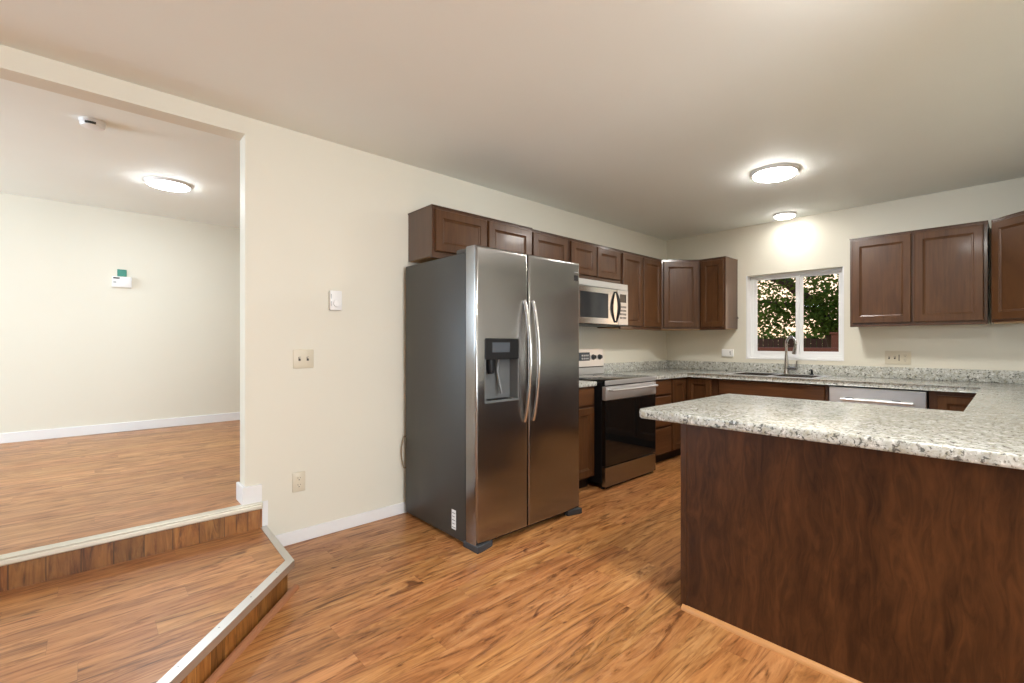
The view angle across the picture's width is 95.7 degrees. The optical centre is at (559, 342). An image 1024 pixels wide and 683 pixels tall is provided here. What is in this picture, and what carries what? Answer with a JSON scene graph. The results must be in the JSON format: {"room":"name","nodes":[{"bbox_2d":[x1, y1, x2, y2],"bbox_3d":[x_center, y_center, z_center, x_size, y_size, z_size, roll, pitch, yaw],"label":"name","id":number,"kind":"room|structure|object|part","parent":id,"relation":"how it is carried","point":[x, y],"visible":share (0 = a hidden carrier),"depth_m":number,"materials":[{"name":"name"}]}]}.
{"room":"kitchen","nodes":[
{"label":"kitchen","id":0,"kind":"room"},
{"bbox_2d":[0,193,239,432],"bbox_3d":[-4.880,-0.081,4.612,0.120,2.605,7.700,0,0,45],"label":"wall","id":1,"kind":"structure","parent":0,"point":[77,348],"depth_m":4.76,"materials":[{"name":"beige paint"}]},
{"bbox_2d":[0,412,239,443],"bbox_3d":[-4.832,0.879,4.565,0.014,0.095,7.700,0,0,45],"label":"baseboard","id":2,"kind":"structure","parent":1,"relation":"attached to","point":[11,437],"depth_m":4.77,"materials":[{"name":"white paint"}]},
{"bbox_2d":[112,276,131,287],"bbox_3d":[-4.571,-0.636,4.817,0.033,0.109,0.150,0,0,45],"label":"thermostat","id":3,"kind":"object","parent":1,"relation":"attached to","point":[126,282],"visible":1,"depth_m":4.81,"materials":[{"name":"white plastic"}]},
{"bbox_2d":[117,269,126,276],"bbox_3d":[-4.579,-0.732,4.827,0.006,0.072,0.072,0,0,45],"label":"paper tag","id":4,"kind":"object","parent":1,"relation":"attached to","point":[120,272],"visible":1,"depth_m":4.82,"materials":[{"name":"teal paper"}]},
{"bbox_2d":[0,78,239,227],"bbox_3d":[-3.664,-1.433,3.417,3.490,0.100,7.700,0,0,45],"label":"ceiling","id":5,"kind":"structure","parent":0,"point":[46,153],"depth_m":3.48,"materials":[{"name":"paint"}]},
{"bbox_2d":[78,116,106,130],"bbox_3d":[-2.913,-1.362,2.878,0.125,0.043,0.124,0,0,45],"label":"smoke detector","id":6,"kind":"object","parent":5,"relation":"attached to","point":[90,123],"visible":1,"depth_m":2.85,"materials":[{"name":"white plastic"}]},
{"bbox_3d":[-2.913,-1.375,2.878,0.124,0.016,0.124,0,0,45],"label":"mounting plate","id":7,"kind":"part","parent":6,"relation":"part of","materials":[{"name":"white plastic"}]},
{"bbox_2d":[144,176,191,191],"bbox_3d":[-3.382,-1.364,3.988,0.319,0.038,0.319,0,0,45],"label":"recessed light","id":8,"kind":"object","parent":5,"relation":"in","point":[164,183],"visible":1,"depth_m":3.92,"materials":[{"name":"white plastic"}]},
{"bbox_2d":[146,180,189,191],"bbox_3d":[-3.382,-1.356,3.988,0.287,0.022,0.287,0,0,45],"label":"diffuser","id":9,"kind":"object","parent":8,"relation":"attached to","point":[170,185],"depth_m":3.95,"materials":[{"name":"white plastic"}]},
{"bbox_2d":[0,420,240,554],"bbox_3d":[-3.582,1.024,3.336,3.520,0.195,7.700,0,0,45],"label":"floor","id":10,"kind":"structure","parent":0,"point":[56,490],"depth_m":3.11,"materials":[{"name":"laminate"}]},
{"bbox_2d":[0,44,666,534],"bbox_3d":[-1.655,-0.138,2.878,0.130,2.720,8.750,0,0,45],"label":"wall","id":11,"kind":"structure","parent":0,"point":[318,216],"depth_m":2.95,"materials":[{"name":"beige paint"}]},
{"bbox_2d":[236,482,261,504],"bbox_3d":[-1.823,0.874,2.707,0.161,0.105,0.095,0,0,45],"label":"baseboard","id":12,"kind":"object","parent":11,"relation":"attached to","point":[246,495],"visible":0.98,"depth_m":2.65,"materials":[{"name":"white paint"}]},
{"bbox_2d":[262,500,267,525],"bbox_3d":[-1.730,0.999,2.705,0.006,0.145,0.033,0,0,45],"label":"trim","id":13,"kind":"structure","parent":11,"relation":"attached to","point":[265,503],"depth_m":2.71,"materials":[{"name":"white paint"}]},
{"bbox_2d":[292,471,304,492],"bbox_3d":[-1.601,0.852,2.833,0.009,0.120,0.072,0,0,45],"label":"wall outlet","id":14,"kind":"object","parent":11,"relation":"attached to","point":[298,478],"visible":1,"depth_m":2.83,"materials":[{"name":"beige plastic"}]},
{"bbox_2d":[293,349,313,368],"bbox_3d":[-1.580,0.098,2.849,0.018,0.116,0.116,0,0,45],"label":"light switch","id":15,"kind":"object","parent":11,"relation":"attached to","point":[302,358],"visible":1,"depth_m":2.85,"materials":[{"name":"beige plastic"}]},
{"bbox_2d":[329,290,341,310],"bbox_3d":[-1.443,-0.273,2.972,0.040,0.126,0.074,0,0,45],"label":"thermostat","id":16,"kind":"object","parent":11,"relation":"attached to","point":[335,297],"visible":1,"depth_m":2.96,"materials":[{"name":"white plastic"}]},
{"bbox_2d":[275,501,405,546],"bbox_3d":[-0.400,1.183,4.053,0.013,0.078,3.755,0,0,45],"label":"baseboard","id":17,"kind":"structure","parent":11,"relation":"attached to","point":[292,537],"depth_m":3.00,"materials":[{"name":"white paint"}]},
{"bbox_2d":[408,204,532,262],"bbox_3d":[-0.657,-0.758,3.549,0.347,0.360,0.916,0,0,45],"label":"upper cabinet","id":18,"kind":"object","parent":11,"relation":"attached to","point":[435,232],"visible":0.73,"depth_m":3.28,"materials":[{"name":"brown wood"}]},
{"bbox_3d":[-0.671,-0.589,3.563,0.288,0.003,0.886,0,0,45],"label":"panel","id":19,"kind":"part","parent":18,"relation":"part of","materials":[{"name":"brown wood"}]},
{"bbox_3d":[-0.695,-0.768,3.277,0.020,0.285,0.424,0,0,45],"label":"door","id":20,"kind":"part","parent":18,"relation":"part of","materials":[{"name":"brown wood"}]},
{"bbox_3d":[-0.662,-0.933,3.554,0.333,0.010,0.916,0,0,45],"label":"trim","id":21,"kind":"part","parent":18,"relation":"part of","materials":[{"name":"brown wood"}]},
{"bbox_3d":[-0.385,-0.768,3.592,0.020,0.285,0.424,0,0,45],"label":"door","id":22,"kind":"part","parent":18,"relation":"part of","materials":[{"name":"brown wood"}]},
{"bbox_2d":[532,229,567,261],"bbox_3d":[-0.186,-0.758,4.045,0.322,0.360,0.463,0,0,45],"label":"upper cabinet","id":23,"kind":"object","parent":11,"relation":"attached to","point":[544,244],"visible":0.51,"depth_m":3.93,"materials":[{"name":"brown wood"}]},
{"bbox_3d":[-0.191,-0.933,4.050,0.308,0.010,0.463,0,0,45],"label":"trim","id":24,"kind":"part","parent":23,"relation":"part of","materials":[{"name":"brown wood"}]},
{"bbox_3d":[-0.093,-0.753,3.953,0.020,0.350,0.454,0,0,45],"label":"frame","id":25,"kind":"part","parent":23,"relation":"part of","materials":[{"name":"brown wood"}]},
{"bbox_2d":[568,238,620,283],"bbox_3d":[0.241,-0.758,4.480,0.322,0.360,0.768,0,0,45],"label":"upper cabinet","id":26,"kind":"object","parent":11,"relation":"attached to","point":[597,262],"visible":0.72,"depth_m":4.35,"materials":[{"name":"brown wood"}]},
{"bbox_3d":[0.220,-0.768,4.242,0.020,0.285,0.350,0,0,45],"label":"door","id":27,"kind":"part","parent":26,"relation":"part of","materials":[{"name":"brown wood"}]},
{"bbox_3d":[0.236,-0.933,4.484,0.308,0.010,0.768,0,0,45],"label":"trim","id":28,"kind":"part","parent":26,"relation":"part of","materials":[{"name":"brown wood"}]},
{"bbox_2d":[579,278,627,326],"bbox_3d":[0.291,-0.371,4.430,0.460,0.409,0.756,0,0,45],"label":"microwave oven","id":29,"kind":"object","parent":26,"relation":"attached to","point":[601,303],"visible":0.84,"depth_m":4.30,"materials":[{"name":"silver metal"}]},
{"bbox_3d":[0.344,-0.345,4.262,0.030,0.341,0.591,0,0,45],"label":"door","id":30,"kind":"part","parent":29,"relation":"part of","materials":[{"name":"silver metal"}]},
{"bbox_3d":[0.554,-0.345,4.414,0.062,0.302,0.036,0,0,45],"label":"door handle","id":31,"kind":"part","parent":29,"relation":"part of","materials":[{"name":"black plastic"}]},
{"bbox_3d":[0.610,-0.345,4.532,0.030,0.341,0.163,0,0,45],"label":"control panel","id":32,"kind":"part","parent":29,"relation":"part of","materials":[{"name":"silver metal"}]},
{"bbox_3d":[0.478,-0.768,4.505,0.020,0.285,0.350,0,0,45],"label":"door","id":33,"kind":"part","parent":26,"relation":"part of","materials":[{"name":"brown wood"}]},
{"bbox_2d":[597,250,661,329],"bbox_3d":[0.775,-0.541,5.023,0.322,0.794,0.768,0,0,45],"label":"upper cabinet","id":34,"kind":"object","parent":11,"relation":"attached to","point":[642,274],"visible":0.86,"depth_m":4.90,"materials":[{"name":"brown wood"}]},
{"bbox_3d":[0.761,-0.155,5.037,0.263,0.003,0.738,0,0,45],"label":"panel","id":35,"kind":"part","parent":34,"relation":"part of","materials":[{"name":"brown wood"}]},
{"bbox_3d":[0.754,-0.542,4.786,0.020,0.736,0.350,0,0,45],"label":"door","id":36,"kind":"part","parent":34,"relation":"part of","materials":[{"name":"brown wood"}]},
{"bbox_3d":[0.869,-0.536,4.931,0.020,0.784,0.759,0,0,45],"label":"frame","id":37,"kind":"part","parent":34,"relation":"part of","materials":[{"name":"brown wood"}]},
{"bbox_3d":[0.770,-0.933,5.028,0.308,0.010,0.768,0,0,45],"label":"trim","id":38,"kind":"part","parent":34,"relation":"part of","materials":[{"name":"brown wood"}]},
{"bbox_3d":[1.012,-0.542,5.048,0.020,0.736,0.350,0,0,45],"label":"door","id":39,"kind":"part","parent":34,"relation":"part of","materials":[{"name":"brown wood"}]},
{"bbox_2d":[603,360,667,372],"bbox_3d":[0.881,0.269,5.347,0.020,0.102,1.369,0,0,45],"label":"backsplash","id":40,"kind":"structure","parent":11,"relation":"attached to","point":[643,365],"depth_m":5.31,"materials":[{"name":"stone"}]},
{"bbox_2d":[0,0,1023,240],"bbox_3d":[0.538,-1.345,0.616,6.430,0.100,8.600,0,0,45],"label":"ceiling","id":41,"kind":"structure","parent":0,"point":[654,118],"depth_m":2.31,"materials":[{"name":"paint"}]},
{"bbox_2d":[751,163,799,181],"bbox_3d":[1.623,-1.276,3.488,0.334,0.038,0.334,0,0,45],"label":"recessed light","id":42,"kind":"object","parent":41,"relation":"in","point":[779,171],"visible":1,"depth_m":3.43,"materials":[{"name":"white plastic"}]},
{"bbox_2d":[773,211,795,219],"bbox_3d":[2.255,-1.276,4.629,0.209,0.038,0.209,0,0,45],"label":"recessed light","id":43,"kind":"object","parent":41,"relation":"in","point":[782,215],"visible":1,"depth_m":4.57,"materials":[{"name":"white plastic"}]},
{"bbox_2d":[774,214,794,219],"bbox_3d":[2.255,-1.268,4.629,0.188,0.022,0.188,0,0,45],"label":"diffuser","id":44,"kind":"object","parent":43,"relation":"attached to","point":[777,216],"depth_m":4.60,"materials":[{"name":"white plastic"}]},
{"bbox_2d":[210,455,841,682],"bbox_3d":[0.585,1.282,0.571,6.300,0.120,8.600,0,0,45],"label":"floor","id":45,"kind":"structure","parent":0,"point":[593,595],"depth_m":2.11,"materials":[{"name":"laminate"}]},
{"bbox_2d":[0,525,293,682],"bbox_3d":[-2.008,1.145,1.022,1.971,0.153,2.807,0,0,45],"label":"step","id":46,"kind":"structure","parent":45,"relation":"on","point":[172,616],"depth_m":1.84,"materials":[{"name":"laminate"}]},
{"bbox_2d":[0,502,262,591],"bbox_3d":[-2.706,0.997,1.691,0.056,0.152,2.782,0,0,45],"label":"step","id":47,"kind":"structure","parent":46,"relation":"on","point":[18,569],"depth_m":2.25,"materials":[{"name":"laminate"}]},
{"bbox_2d":[204,584,298,682],"bbox_3d":[-1.248,1.211,1.652,0.022,0.022,1.304,0,0,-5],"label":"trim","id":48,"kind":"structure","parent":45,"relation":"on","point":[252,635],"depth_m":1.89,"materials":[{"name":"brown wood"}]},
{"bbox_2d":[401,245,581,553],"bbox_3d":[-0.468,0.324,3.281,0.966,1.795,0.920,0,0,45],"label":"refrigerator","id":49,"kind":"object","parent":45,"relation":"on","point":[492,436],"visible":1,"depth_m":2.95,"materials":[{"name":"grey metal"}]},
{"bbox_3d":[-1.105,0.782,3.311,0.070,0.248,0.011,0,0,-37],"label":"power cord","id":50,"kind":"part","parent":49,"relation":"part of","materials":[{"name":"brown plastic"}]},
{"bbox_3d":[-0.382,0.304,2.858,0.101,1.755,0.402,0,0,45],"label":"door","id":51,"kind":"part","parent":49,"relation":"part of","materials":[{"name":"silver metal"}]},
{"bbox_3d":[-0.379,0.036,2.845,0.082,0.127,0.263,0,0,45],"label":"control panel","id":52,"kind":"part","parent":49,"relation":"part of","materials":[{"name":"black plastic"}]},
{"bbox_3d":[-0.204,0.115,2.920,0.082,0.779,0.020,0,0,45],"label":"door handle","id":53,"kind":"part","parent":49,"relation":"part of","materials":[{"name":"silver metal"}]},
{"bbox_3d":[-0.153,0.115,2.971,0.082,0.779,0.020,0,0,45],"label":"door handle","id":54,"kind":"part","parent":49,"relation":"part of","materials":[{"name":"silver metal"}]},
{"bbox_3d":[-0.064,0.304,3.182,0.101,1.755,0.490,0,0,45],"label":"door","id":55,"kind":"part","parent":49,"relation":"part of","materials":[{"name":"silver metal"}]},
{"bbox_2d":[579,386,593,488],"bbox_3d":[-0.077,0.792,3.938,0.627,0.860,0.454,0,0,45],"label":"base cabinet","id":56,"kind":"object","parent":45,"relation":"on","point":[586,394],"visible":0.28,"depth_m":3.81,"materials":[{"name":"brown wood"}]},
{"bbox_3d":[0.139,0.447,3.725,0.020,0.140,0.413,0,0,45],"label":"drawer","id":57,"kind":"part","parent":56,"relation":"part of","materials":[{"name":"brown wood"}]},
{"bbox_2d":[579,380,596,387],"bbox_3d":[-0.076,0.289,3.928,0.646,0.143,0.440,0,0,45],"label":"countertop","id":58,"kind":"structure","parent":56,"relation":"on","point":[582,383],"depth_m":3.79,"materials":[{"name":"stone"}]},
{"bbox_2d":[579,349,657,488],"bbox_3d":[0.412,0.642,4.312,0.783,1.160,0.759,0,0,45],"label":"range","id":59,"kind":"object","parent":45,"relation":"on","point":[624,441],"visible":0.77,"depth_m":4.04,"materials":[{"name":"black glass"}]},
{"bbox_2d":[579,373,655,385],"bbox_3d":[0.391,0.334,4.333,0.707,0.040,0.759,0,0,45],"label":"cooktop","id":60,"kind":"object","parent":59,"relation":"in","point":[602,379],"depth_m":4.18,"materials":[{"name":"black glass"}]},
{"bbox_3d":[0.627,1.118,4.099,0.038,0.164,0.751,0,0,45],"label":"storage drawer","id":61,"kind":"part","parent":59,"relation":"part of","materials":[{"name":"silver metal"}]},
{"bbox_3d":[0.627,0.753,4.099,0.038,0.547,0.751,0,0,45],"label":"oven door","id":62,"kind":"part","parent":59,"relation":"part of","materials":[{"name":"black glass"}]},
{"bbox_3d":[0.667,0.394,4.060,0.066,0.021,0.685,0,0,45],"label":"door handle","id":63,"kind":"part","parent":59,"relation":"part of","materials":[{"name":"silver metal"}]},
{"bbox_2d":[654,379,670,462],"bbox_3d":[0.777,0.792,4.807,0.627,0.860,0.454,0,0,45],"label":"base cabinet","id":64,"kind":"object","parent":45,"relation":"on","point":[663,390],"visible":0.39,"depth_m":4.63,"materials":[{"name":"brown wood"}]},
{"bbox_3d":[0.994,0.982,4.594,0.020,0.250,0.413,0,0,45],"label":"drawer","id":65,"kind":"part","parent":64,"relation":"part of","materials":[{"name":"brown wood"}]},
{"bbox_3d":[0.994,0.447,4.594,0.020,0.140,0.413,0,0,45],"label":"drawer","id":66,"kind":"part","parent":64,"relation":"part of","materials":[{"name":"brown wood"}]},
{"bbox_3d":[0.994,0.687,4.594,0.020,0.300,0.413,0,0,45],"label":"drawer","id":67,"kind":"part","parent":64,"relation":"part of","materials":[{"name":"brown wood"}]},
{"bbox_2d":[665,377,712,459],"bbox_3d":[1.359,0.792,5.198,0.910,0.860,0.910,0,0,45],"label":"base cabinet","id":68,"kind":"object","parent":45,"relation":"on","point":[683,388],"visible":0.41,"depth_m":4.85,"materials":[{"name":"brown wood"}]},
{"bbox_3d":[1.257,0.742,4.862,0.020,0.730,0.272,0,0,45],"label":"door","id":69,"kind":"part","parent":68,"relation":"part of","materials":[{"name":"brown wood"}]},
{"bbox_3d":[1.467,0.742,4.864,0.270,0.730,0.020,0,0,45],"label":"door","id":70,"kind":"part","parent":68,"relation":"part of","materials":[{"name":"brown wood"}]},
{"bbox_2d":[713,378,829,400],"bbox_3d":[2.165,0.792,4.603,1.067,0.860,0.627,0,0,45],"label":"base cabinet","id":71,"kind":"object","parent":45,"relation":"on","point":[820,392],"visible":0.12,"depth_m":4.34,"materials":[{"name":"brown wood"}]},
{"bbox_2d":[681,424,1023,682],"bbox_3d":[1.423,0.792,1.885,1.583,0.860,0.891,0,0,45],"label":"base cabinet","id":72,"kind":"object","parent":45,"relation":"on","point":[847,564],"visible":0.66,"depth_m":1.65,"materials":[{"name":"brown wood"}]},
{"bbox_3d":[1.121,1.212,1.571,1.572,0.020,0.020,0,0,45],"label":"shoe molding","id":73,"kind":"part","parent":72,"relation":"part of","materials":[{"name":"brown wood"}]},
{"bbox_2d":[603,360,1023,469],"bbox_3d":[1.500,0.289,3.412,3.616,0.143,3.260,0,0,45],"label":"countertop","id":74,"kind":"structure","parent":72,"relation":"on","point":[990,430],"depth_m":2.15,"materials":[{"name":"stone"}]},
{"bbox_2d":[725,372,831,378],"bbox_3d":[2.155,0.410,4.585,0.840,0.190,0.550,0,0,45],"label":"sink","id":75,"kind":"object","parent":74,"relation":"in","point":[807,376],"visible":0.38,"depth_m":4.62,"materials":[{"name":"silver metal"}]},
{"bbox_2d":[735,372,775,375],"bbox_3d":[1.997,0.410,4.705,0.365,0.189,0.410,0,0,45],"label":"basin","id":76,"kind":"object","parent":75,"relation":"in","point":[740,373],"depth_m":4.87,"materials":[{"name":"silver metal"}]},
{"bbox_2d":[774,374,819,377],"bbox_3d":[2.278,0.410,4.428,0.365,0.189,0.410,0,0,45],"label":"basin","id":77,"kind":"object","parent":75,"relation":"in","point":[778,375],"depth_m":4.60,"materials":[{"name":"silver metal"}]},
{"bbox_2d":[783,336,797,373],"bbox_3d":[2.350,0.122,4.686,0.085,0.386,0.176,0,0,-22],"label":"faucet","id":78,"kind":"object","parent":74,"relation":"on","point":[787,368],"visible":1,"depth_m":4.71,"materials":[{"name":"silver metal"}]},
{"bbox_3d":[2.339,0.027,4.670,0.025,0.196,0.157,0,0,-13],"label":"spout","id":79,"kind":"part","parent":78,"relation":"part of","materials":[{"name":"silver metal"}]},
{"bbox_3d":[2.360,0.260,4.689,0.038,0.038,0.095,0,0,-42],"label":"handle","id":80,"kind":"part","parent":78,"relation":"part of","materials":[{"name":"silver metal"}]},
{"bbox_2d":[829,385,928,408],"bbox_3d":[2.765,0.793,3.962,0.668,0.858,0.666,0,0,45],"label":"dishwasher","id":81,"kind":"object","parent":45,"relation":"on","point":[837,393],"visible":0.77,"depth_m":3.73,"materials":[{"name":"silver metal"}]},
{"bbox_2d":[929,391,976,411],"bbox_3d":[3.155,0.792,3.629,0.337,0.860,0.627,0,0,45],"label":"base cabinet","id":82,"kind":"object","parent":45,"relation":"on","point":[939,400],"visible":0.13,"depth_m":3.44,"materials":[{"name":"brown wood"}]},
{"bbox_3d":[2.957,0.752,3.399,0.270,0.710,0.020,0,0,45],"label":"door","id":83,"kind":"part","parent":82,"relation":"part of","materials":[{"name":"brown wood"}]},
{"bbox_2d":[667,177,1023,370],"bbox_3d":[2.704,-0.038,4.644,3.870,2.720,0.180,0,0,45],"label":"wall","id":84,"kind":"structure","parent":0,"point":[821,241],"depth_m":4.38,"materials":[{"name":"beige paint"}]},
{"bbox_2d":[658,260,699,330],"bbox_3d":[1.358,-0.546,5.413,0.606,0.785,0.606,0,0,45],"label":"upper cabinet","id":85,"kind":"object","parent":84,"relation":"attached to","point":[680,278],"visible":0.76,"depth_m":5.19,"materials":[{"name":"brown wood"}]},
{"bbox_3d":[1.358,-0.155,5.414,0.580,0.003,0.580,0,0,45],"label":"panel","id":86,"kind":"part","parent":85,"relation":"part of","materials":[{"name":"brown wood"}]},
{"bbox_3d":[1.358,-0.933,5.413,0.606,0.010,0.606,0,0,45],"label":"trim","id":87,"kind":"part","parent":85,"relation":"part of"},
{"bbox_2d":[699,256,737,329],"bbox_3d":[1.783,-0.541,5.194,0.311,0.794,0.322,0,0,45],"label":"upper cabinet","id":88,"kind":"object","parent":84,"relation":"attached to","point":[718,275],"visible":1,"depth_m":5.08,"materials":[{"name":"brown wood"}]},
{"bbox_3d":[1.677,-0.542,5.086,0.265,0.736,0.020,0,0,45],"label":"door","id":89,"kind":"part","parent":88,"relation":"part of","materials":[{"name":"brown wood"}]},
{"bbox_3d":[1.691,-0.536,5.100,0.302,0.784,0.020,0,0,45],"label":"frame","id":90,"kind":"part","parent":88,"relation":"part of","materials":[{"name":"brown wood"}]},
{"bbox_3d":[1.788,-0.933,5.199,0.311,0.010,0.308,0,0,45],"label":"trim","id":91,"kind":"part","parent":88,"relation":"part of","materials":[{"name":"brown wood"}]},
{"bbox_2d":[722,349,733,356],"bbox_3d":[1.917,0.114,5.272,0.136,0.084,0.027,0,0,45],"label":"wall outlet","id":92,"kind":"object","parent":84,"relation":"attached to","point":[725,352],"visible":1,"depth_m":5.26,"materials":[{"name":"white plastic"}]},
{"bbox_2d":[746,266,843,360],"bbox_3d":[2.469,-0.283,4.862,0.953,0.920,0.169,0,0,45],"label":"window","id":93,"kind":"structure","parent":84,"relation":"in","point":[752,352],"depth_m":4.87,"materials":[{"name":"white paint"}]},
{"bbox_3d":[2.354,-0.296,5.026,0.478,0.841,0.022,0,0,45],"label":"sash","id":94,"kind":"part","parent":93,"relation":"part of","materials":[{"name":"white plastic"}]},
{"bbox_3d":[2.679,-0.296,4.740,0.402,0.841,0.022,0,0,45],"label":"sash","id":95,"kind":"part","parent":93,"relation":"part of","materials":[{"name":"white plastic"}]},
{"bbox_2d":[668,360,1023,383],"bbox_3d":[2.636,0.269,4.567,3.576,0.102,0.020,0,0,45],"label":"backsplash","id":96,"kind":"structure","parent":84,"relation":"attached to","point":[968,375],"depth_m":4.29,"materials":[{"name":"stone"}]},
{"bbox_2d":[885,351,910,364],"bbox_3d":[3.049,0.134,4.165,0.192,0.120,0.018,0,0,45],"label":"outlet","id":97,"kind":"object","parent":84,"relation":"attached to","point":[891,357],"visible":1,"depth_m":4.16,"materials":[{"name":"beige plastic"}]},
{"bbox_2d":[849,220,989,326],"bbox_3d":[3.046,-0.541,3.951,0.920,0.794,0.322,0,0,45],"label":"upper cabinet","id":98,"kind":"object","parent":84,"relation":"attached to","point":[937,275],"visible":1,"depth_m":3.80,"materials":[{"name":"brown wood"}]},
{"bbox_3d":[2.781,-0.542,4.000,0.424,0.736,0.020,0,0,45],"label":"door","id":99,"kind":"part","parent":98,"relation":"part of","materials":[{"name":"brown wood"}]},
{"bbox_3d":[3.051,-0.933,3.956,0.920,0.010,0.308,0,0,45],"label":"trim","id":100,"kind":"part","parent":98,"relation":"part of","materials":[{"name":"brown wood"}]},
{"bbox_3d":[3.099,-0.542,3.687,0.424,0.736,0.020,0,0,45],"label":"door","id":101,"kind":"part","parent":98,"relation":"part of","materials":[{"name":"brown wood"}]},
{"bbox_2d":[991,211,1023,323],"bbox_3d":[3.503,-0.546,3.303,0.606,0.785,0.606,0,0,45],"label":"upper cabinet","id":102,"kind":"object","parent":84,"relation":"attached to","point":[1007,232],"visible":1,"depth_m":3.38,"materials":[{"name":"brown wood"}]},
{"bbox_3d":[3.503,-0.933,3.303,0.606,0.010,0.606,0,0,45],"label":"trim","id":103,"kind":"part","parent":102,"relation":"part of","materials":[{"name":"brown wood"}]},
{"bbox_3d":[3.504,-0.155,3.303,0.580,0.003,0.580,0,0,45],"label":"panel","id":104,"kind":"part","parent":102,"relation":"part of","materials":[{"name":"brown wood"}]},
{"label":"outside","id":105,"kind":"structure","parent":0,"visible":0},
{"bbox_3d":[16.267,1.782,19.581,30.000,0.120,39.500,0,0,45],"label":"ground","id":106,"kind":"structure","parent":105,"visible":0},
{"bbox_2d":[758,325,825,347],"bbox_3d":[8.642,0.498,17.578,8.361,2.448,1.870,0,0,45],"label":"hedge","id":107,"kind":"object","parent":106,"relation":"on","point":[785,333],"visible":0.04,"depth_m":17.52,"materials":[{"name":"green plant"}]},
{"bbox_2d":[758,338,827,347],"bbox_3d":[7.714,0.782,12.964,11.085,1.880,0.070,0,0,45],"label":"wooden fence","id":108,"kind":"object","parent":106,"relation":"on","point":[808,342],"visible":0.03,"depth_m":13.76,"materials":[{"name":"brown wood"}]},
{"bbox_2d":[758,274,838,347],"bbox_3d":[6.051,-0.627,11.488,2.541,4.717,4.729,0,0,-30],"label":"leafy tree","id":109,"kind":"object","parent":106,"relation":"on","point":[822,306],"visible":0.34,"depth_m":11.30,"materials":[{"name":"green plant"}]},
{"bbox_2d":[758,347,838,351],"bbox_3d":[3.555,0.897,7.370,8.000,1.650,0.140,0,0,45],"label":"deck railing","id":110,"kind":"object","parent":106,"relation":"on","point":[759,348],"visible":0.02,"depth_m":7.08,"materials":[{"name":"brown wood"}]},
{"bbox_2d":[829,332,838,347],"bbox_3d":[6.448,0.737,10.682,0.300,1.970,0.300,0,0,45],"label":"gate post","id":111,"kind":"object","parent":106,"relation":"on","point":[835,335],"visible":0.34,"depth_m":10.62,"materials":[{"name":"brown wood"}]}
]}

